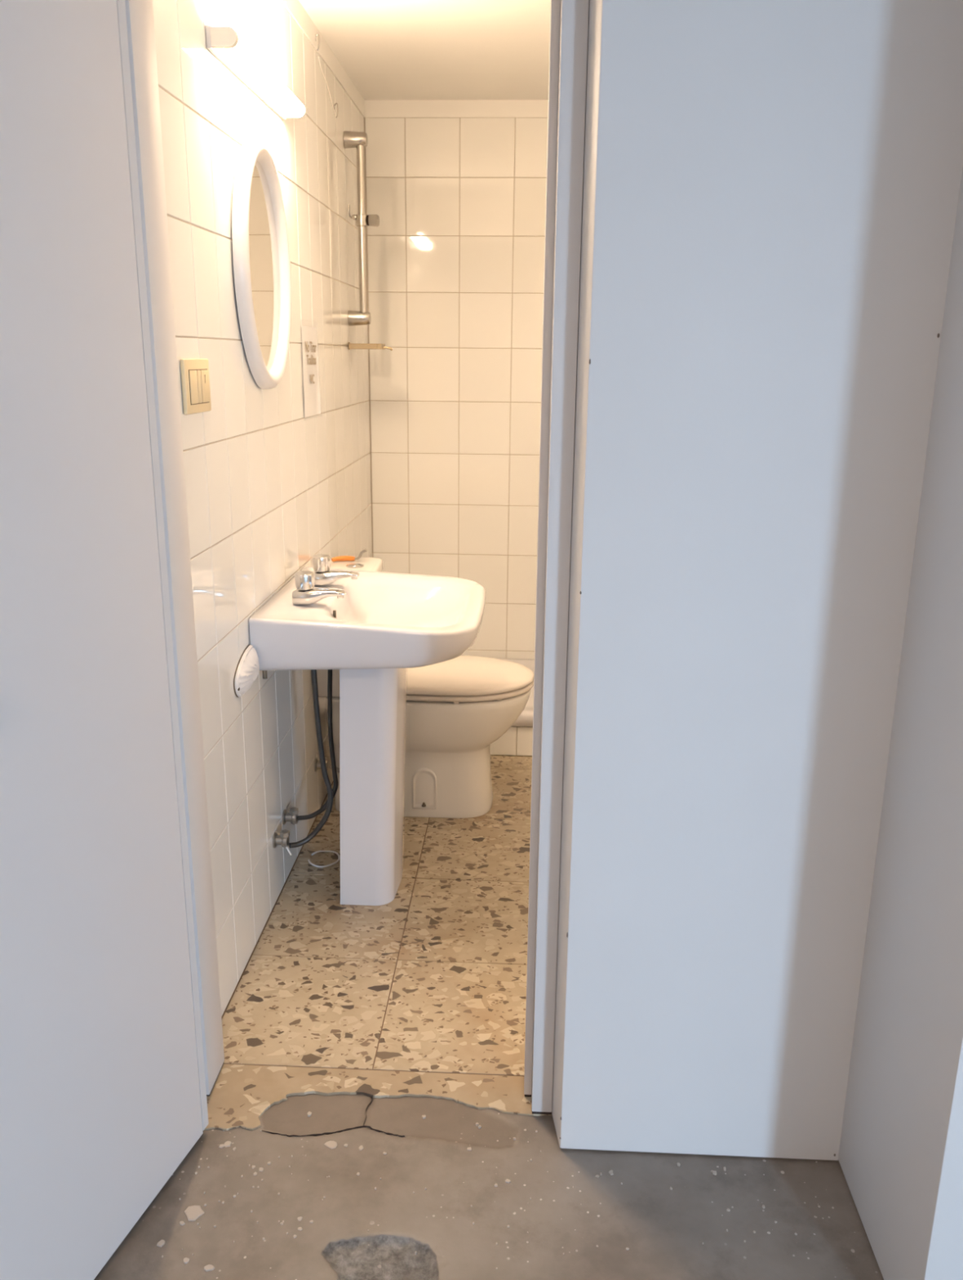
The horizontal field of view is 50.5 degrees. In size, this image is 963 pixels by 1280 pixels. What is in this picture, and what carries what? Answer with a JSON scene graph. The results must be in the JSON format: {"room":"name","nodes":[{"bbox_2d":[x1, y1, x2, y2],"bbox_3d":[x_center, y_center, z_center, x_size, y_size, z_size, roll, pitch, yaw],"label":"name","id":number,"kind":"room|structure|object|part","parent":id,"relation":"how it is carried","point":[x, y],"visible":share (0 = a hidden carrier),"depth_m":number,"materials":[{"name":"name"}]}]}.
{"room":"hallway","nodes":[
{"label":"hallway","id":0,"kind":"room"},
{"bbox_2d":[152,0,372,1017],"bbox_3d":[-0.551,-0.554,2.868,0.123,2.250,2.330,1,16,3],"label":"wall","id":1,"kind":"structure","parent":0,"point":[270,488],"depth_m":2.37,"materials":[{"name":"beige tile"}]},
{"bbox_2d":[180,358,211,414],"bbox_3d":[-0.531,-0.474,1.905,0.011,0.098,0.144,1,16,3],"label":"light switch","id":2,"kind":"object","parent":1,"relation":"attached to","point":[195,380],"visible":1,"depth_m":1.88,"materials":[{"name":"beige plastic"}]},
{"bbox_3d":[-0.528,-0.474,1.908,0.001,0.062,0.110,1,16,3],"label":"module frame","id":3,"kind":"part","parent":2,"relation":"part of","materials":[{"name":"brown"}]},
{"bbox_2d":[233,644,259,697],"bbox_3d":[-0.521,0.072,2.267,0.025,0.092,0.134,1,16,3],"label":"vent cover","id":4,"kind":"object","parent":1,"relation":"attached to","point":[247,669],"visible":1,"depth_m":2.25,"materials":[{"name":"white plastic"}]},
{"bbox_2d":[205,25,306,119],"bbox_3d":[-0.476,-1.219,2.216,0.060,0.040,0.608,1,16,3],"label":"wall lamp","id":5,"kind":"object","parent":1,"relation":"attached to","point":[224,42],"visible":1,"depth_m":2.11,"materials":[{"name":"white plastic"}]},
{"bbox_2d":[231,139,291,389],"bbox_3d":[-0.492,-0.844,2.320,0.030,0.532,0.414,1,16,3],"label":"oval mirror","id":6,"kind":"object","parent":1,"relation":"attached to","point":[260,233],"visible":1,"depth_m":2.30,"materials":[{"name":"white plastic"}]},
{"bbox_2d":[248,160,279,370],"bbox_3d":[-0.500,-0.844,2.320,0.004,0.452,0.334,1,16,3],"label":"mirror glass","id":7,"kind":"object","parent":6,"relation":"attached to","point":[264,200],"depth_m":2.34,"materials":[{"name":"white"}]},
{"bbox_2d":[272,829,291,855],"bbox_3d":[-0.505,0.515,2.602,0.045,0.062,0.040,1,16,3],"label":"valve","id":8,"kind":"object","parent":1,"relation":"attached to","point":[283,839],"visible":1,"depth_m":2.59,"materials":[{"name":"silver metal"}]},
{"bbox_2d":[282,807,298,824],"bbox_3d":[-0.503,0.466,2.697,0.038,0.046,0.040,1,16,3],"label":"valve","id":9,"kind":"object","parent":1,"relation":"attached to","point":[291,817],"visible":1,"depth_m":2.69,"materials":[{"name":"silver metal"}]},
{"bbox_2d":[301,325,320,417],"bbox_3d":[-0.483,-0.765,2.893,0.007,0.268,0.225,2,16,4],"label":"paper notice","id":10,"kind":"object","parent":1,"relation":"attached to","point":[309,343],"visible":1,"depth_m":2.89,"materials":[{"name":"white paper"}]},
{"bbox_2d":[315,33,319,50],"bbox_3d":[-0.460,-1.675,2.860,0.014,0.044,0.014,1,16,3],"label":"wall hook","id":11,"kind":"object","parent":1,"relation":"attached to","point":[317,34],"visible":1,"depth_m":2.86,"materials":[{"name":"silver metal"}]},
{"bbox_2d":[314,756,328,772],"bbox_3d":[-0.483,0.377,3.091,0.038,0.046,0.040,1,16,3],"label":"valve","id":12,"kind":"object","parent":1,"relation":"attached to","point":[317,764],"visible":0.59,"depth_m":3.08,"materials":[{"name":"silver metal"}]},
{"bbox_2d":[318,56,335,115],"bbox_3d":[-0.457,-1.635,3.019,0.005,0.100,0.251,1,16,3],"label":"cord","id":13,"kind":"object","parent":1,"relation":"attached to","point":[318,56],"visible":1,"depth_m":3.02,"materials":[{"name":"paint"}]},
{"bbox_2d":[333,102,338,118],"bbox_3d":[-0.448,-1.633,3.148,0.014,0.044,0.014,1,16,3],"label":"wall hook","id":14,"kind":"object","parent":1,"relation":"attached to","point":[335,104],"visible":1,"depth_m":3.15,"materials":[{"name":"silver metal"}]},
{"bbox_2d":[342,130,379,325],"bbox_3d":[-0.395,-1.362,3.399,0.111,0.607,0.052,1,16,3],"label":"shower rail","id":15,"kind":"object","parent":1,"relation":"attached to","point":[357,140],"visible":1,"depth_m":3.38,"materials":[{"name":"grey metal"}]},
{"bbox_3d":[-0.398,-1.357,3.400,0.027,0.541,0.027,1,16,3],"label":"rail","id":16,"kind":"part","parent":15,"relation":"part of","materials":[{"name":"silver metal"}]},
{"bbox_3d":[-0.356,-1.393,3.388,0.034,0.036,0.041,1,16,3],"label":"clamp knob","id":17,"kind":"part","parent":15,"relation":"part of","materials":[{"name":"silver metal"}]},
{"bbox_2d":[248,554,485,679],"bbox_3d":[-0.253,-0.082,2.593,0.522,0.231,0.596,1,16,3],"label":"sink","id":18,"kind":"object","parent":1,"relation":"attached to","point":[325,617],"visible":0.99,"depth_m":2.39,"materials":[{"name":"white ceramic"}]},
{"bbox_2d":[288,669,333,848],"bbox_3d":[-0.437,0.279,2.567,0.117,0.512,0.032,-5,17,-19],"label":"hose","id":19,"kind":"object","parent":18,"relation":"hanging from","point":[313,672],"visible":0.91,"depth_m":2.58,"materials":[{"name":"grey rubber"}]},
{"bbox_2d":[297,669,337,820],"bbox_3d":[-0.427,0.232,2.680,0.108,0.483,0.112,1,16,3],"label":"hose","id":20,"kind":"object","parent":18,"relation":"hanging from","point":[323,807],"visible":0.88,"depth_m":2.67,"materials":[{"name":"grey rubber"}]},
{"bbox_2d":[292,570,346,604],"bbox_3d":[-0.392,-0.125,2.459,0.130,0.079,0.052,1,16,3],"label":"tap","id":21,"kind":"object","parent":18,"relation":"on","point":[305,593],"depth_m":2.44,"materials":[{"name":"silver metal"}]},
{"bbox_2d":[311,554,359,586],"bbox_3d":[-0.384,-0.182,2.664,0.129,0.079,0.052,1,16,3],"label":"tap","id":22,"kind":"object","parent":18,"relation":"on","point":[324,576],"depth_m":2.65,"materials":[{"name":"silver metal"}]},
{"bbox_2d":[348,342,392,351],"bbox_3d":[-0.379,-1.005,3.496,0.150,0.027,0.093,1,16,3],"label":"soap dish","id":23,"kind":"object","parent":1,"relation":"attached to","point":[351,346],"visible":1,"depth_m":3.45,"materials":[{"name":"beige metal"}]},
{"bbox_3d":[-0.321,-0.998,3.496,0.034,0.015,0.007,1,16,3],"label":"drip spout","id":24,"kind":"part","parent":23,"relation":"part of","materials":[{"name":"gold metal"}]},
{"bbox_2d":[298,0,551,100],"bbox_3d":[0.146,-1.696,2.577,1.490,0.120,2.450,1,16,3],"label":"ceiling","id":25,"kind":"structure","parent":0,"point":[389,50],"depth_m":3.02,"materials":[{"name":"paint"}]},
{"bbox_2d":[364,99,548,658],"bbox_3d":[0.191,-0.866,4.015,1.490,2.250,0.123,1,16,3],"label":"wall","id":26,"kind":"structure","parent":0,"point":[456,188],"depth_m":3.90,"materials":[{"name":"beige tile"}]},
{"bbox_2d":[93,755,884,1279],"bbox_3d":[0.370,1.283,0.687,4.800,0.100,7.420,1,16,3],"label":"floor","id":27,"kind":"structure","parent":0,"point":[340,1186],"depth_m":1.80,"materials":[{"name":"concrete"}]},
{"bbox_2d":[307,850,339,867],"bbox_3d":[-0.441,0.613,2.862,0.088,0.007,0.097,1,16,3],"label":"ring","id":28,"kind":"object","parent":27,"relation":"on","point":[333,851],"visible":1,"depth_m":2.85,"materials":[{"name":"white"}]},
{"bbox_2d":[339,667,408,905],"bbox_3d":[-0.274,0.323,2.681,0.160,0.666,0.298,1,16,3],"label":"pedestal","id":29,"kind":"object","parent":27,"relation":"on","point":[373,702],"visible":0.77,"depth_m":2.55,"materials":[{"name":"white ceramic"}]},
{"bbox_2d":[204,1063,551,1130],"bbox_3d":[-0.210,0.886,1.941,0.687,0.020,0.178,1,16,3],"label":"floor strip","id":30,"kind":"object","parent":27,"relation":"on","point":[240,1094],"visible":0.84,"depth_m":1.98,"materials":[{"name":"stone"}]},
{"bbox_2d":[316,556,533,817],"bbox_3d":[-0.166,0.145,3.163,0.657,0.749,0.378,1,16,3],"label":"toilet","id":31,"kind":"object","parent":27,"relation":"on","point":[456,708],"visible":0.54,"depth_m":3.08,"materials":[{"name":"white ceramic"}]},
{"bbox_2d":[331,548,368,561],"bbox_3d":[-0.409,-0.263,3.171,0.115,0.037,0.028,-2,16,-10],"label":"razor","id":32,"kind":"object","parent":31,"relation":"on","point":[339,558],"visible":1,"depth_m":3.17,"materials":[{"name":"orange plastic"}]},
{"bbox_3d":[-0.430,-0.253,3.170,0.074,0.018,0.017,-5,17,-19],"label":"handle","id":33,"kind":"part","parent":32,"relation":"part of","materials":[{"name":"orange plastic"}]},
{"bbox_3d":[-0.378,-0.267,3.178,0.047,0.032,0.022,1,16,3],"label":"blade","id":34,"kind":"part","parent":32,"relation":"part of","materials":[{"name":"silver metal"}]},
{"bbox_3d":[-0.158,0.322,3.209,0.618,0.385,0.364,1,16,3],"label":"bowl","id":35,"kind":"part","parent":31,"relation":"part of","materials":[{"name":"white ceramic"}]},
{"bbox_3d":[-0.061,0.125,3.149,0.444,0.015,0.368,1,16,3],"label":"seat","id":36,"kind":"part","parent":31,"relation":"part of","materials":[{"name":"beige plastic"}]},
{"bbox_3d":[-0.061,0.105,3.144,0.446,0.020,0.372,1,16,3],"label":"lid","id":37,"kind":"part","parent":31,"relation":"part of","materials":[{"name":"beige plastic"}]},
{"bbox_2d":[490,657,534,755],"bbox_3d":[0.162,0.245,3.909,1.246,0.164,0.680,1,16,3],"label":"shower tray","id":38,"kind":"object","parent":27,"relation":"on","point":[517,740],"visible":0.02,"depth_m":3.60,"materials":[{"name":"beige tile"}]},
{"bbox_2d":[551,0,962,1160],"bbox_3d":[0.480,-0.312,1.571,0.671,2.500,0.195,1,16,3],"label":"wall","id":39,"kind":"structure","parent":0,"point":[771,188],"depth_m":1.52,"materials":[{"name":"paint"}]},
{"bbox_2d":[838,165,962,1279],"bbox_3d":[2.035,-0.224,1.311,2.797,2.500,0.530,1,16,3],"label":"wall","id":40,"kind":"structure","parent":0,"point":[900,1158],"depth_m":1.45,"materials":[{"name":"paint"}]},
{"bbox_3d":[-1.246,-0.351,1.649,1.412,2.500,0.193,1,16,3],"label":"wall","id":41,"kind":"structure","parent":0,"visible":0},
{"bbox_2d":[0,0,208,1279],"bbox_3d":[-0.564,-0.005,1.286,0.098,2.018,0.670,5,16,15],"label":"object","id":42,"kind":"structure","parent":41,"relation":"in","point":[103,1093],"depth_m":1.39,"materials":[{"name":"paint"}]},
{"bbox_2d":[124,0,589,1114],"bbox_3d":[-0.198,-0.126,1.699,0.686,2.059,0.110,1,16,3],"label":"door frame","id":43,"kind":"structure","parent":41,"relation":"attached to","point":[569,19],"depth_m":1.65,"materials":[{"name":"paint"}]}
]}

